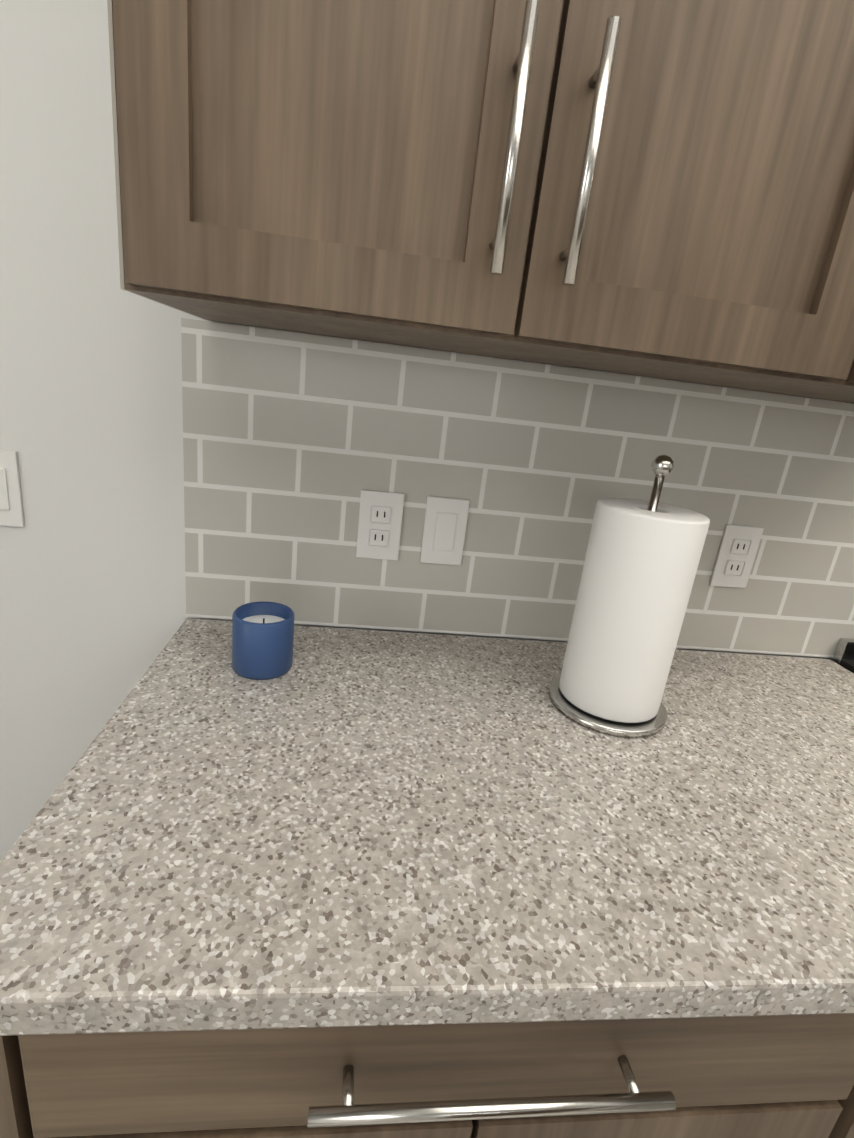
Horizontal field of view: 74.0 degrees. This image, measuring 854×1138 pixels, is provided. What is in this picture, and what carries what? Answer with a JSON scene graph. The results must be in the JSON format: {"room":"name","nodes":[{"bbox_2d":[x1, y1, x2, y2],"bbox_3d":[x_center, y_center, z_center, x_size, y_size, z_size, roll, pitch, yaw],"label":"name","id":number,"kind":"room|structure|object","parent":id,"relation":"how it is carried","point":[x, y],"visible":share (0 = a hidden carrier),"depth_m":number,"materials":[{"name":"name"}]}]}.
{"room":"kitchen","nodes":[
{"label":"kitchen","id":0,"kind":"room"},
{"bbox_2d":[0,0,853,861],"bbox_3d":[3.181,1.549,-4.498,20.120,3.180,12.270,4,18,-7],"label":"wall","id":1,"kind":"structure","parent":0,"point":[92,586],"depth_m":0.87,"materials":[{"name":"white paint"}]},
{"bbox_2d":[0,450,24,526],"bbox_3d":[-0.693,-0.127,0.876,0.118,0.120,0.008,4,18,-7],"label":"light switch","id":2,"kind":"object","parent":1,"relation":"attached to","point":[11,510],"visible":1,"depth_m":0.88,"materials":[{"name":"white plastic"}]},
{"bbox_2d":[107,0,853,402],"bbox_3d":[0.170,-0.828,0.554,0.832,1.156,0.325,4,18,-7],"label":"upper cabinet","id":3,"kind":"object","parent":1,"relation":"attached to","point":[657,188],"visible":1,"depth_m":0.51,"materials":[{"name":"beige wood"}]},
{"bbox_2d":[181,318,853,657],"bbox_3d":[1.655,-0.204,1.094,4.075,0.934,0.009,4,18,-7],"label":"backsplash","id":4,"kind":"structure","parent":1,"relation":"attached to","point":[294,444],"depth_m":0.93,"materials":[{"name":"tile"}]},
{"bbox_2d":[356,490,404,560],"bbox_3d":[-0.079,-0.072,0.949,0.072,0.116,0.008,4,18,-7],"label":"outlet","id":5,"kind":"object","parent":4,"relation":"attached to","point":[379,524],"visible":1,"depth_m":0.95,"materials":[{"name":"white plastic"}]},
{"bbox_2d":[420,496,469,565],"bbox_3d":[0.030,-0.063,0.963,0.072,0.116,0.008,4,18,-7],"label":"light switch","id":6,"kind":"object","parent":4,"relation":"attached to","point":[444,529],"visible":1,"depth_m":0.96,"materials":[{"name":"white plastic"}]},
{"bbox_2d":[709,524,763,587],"bbox_3d":[0.564,-0.022,1.032,0.072,0.116,0.008,4,18,-7],"label":"outlet","id":7,"kind":"object","parent":4,"relation":"attached to","point":[737,552],"visible":1,"depth_m":1.03,"materials":[{"name":"white plastic"}]},
{"bbox_3d":[3.051,3.067,-3.942,20.000,0.060,12.150,4,18,-7],"label":"floor","id":8,"kind":"structure","parent":0,"visible":0},
{"bbox_2d":[0,1022,853,1137],"bbox_3d":[0.008,0.662,0.882,0.848,0.872,0.608,4,18,-7],"label":"base cabinet","id":9,"kind":"object","parent":8,"relation":"on","point":[685,1081],"depth_m":0.48,"materials":[{"name":"brown wood"}]},
{"bbox_2d":[0,618,853,1045],"bbox_3d":[0.223,0.248,0.754,1.227,0.038,0.634,4,18,-7],"label":"countertop","id":10,"kind":"structure","parent":9,"relation":"on","point":[386,834],"depth_m":0.54,"materials":[{"name":"grey stone"}]},
{"bbox_2d":[232,601,293,679],"bbox_3d":[-0.238,0.103,0.825,0.086,0.087,0.086,4,18,-7],"label":"candle","id":11,"kind":"object","parent":10,"relation":"on","point":[262,639],"visible":1,"depth_m":0.80,"materials":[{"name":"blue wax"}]},
{"bbox_2d":[548,455,709,737],"bbox_3d":[0.288,0.027,0.791,0.170,0.370,0.170,4,18,-7],"label":"paper towel holder","id":12,"kind":"object","parent":10,"relation":"on","point":[641,563],"visible":1,"depth_m":0.75,"materials":[{"name":"white paper"}]},
{"bbox_2d":[832,638,853,672],"bbox_3d":[1.167,0.733,0.957,0.756,0.955,0.741,4,18,-7],"label":"range","id":13,"kind":"object","parent":8,"relation":"on","point":[843,656],"visible":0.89,"depth_m":1.10,"materials":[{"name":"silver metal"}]}
]}

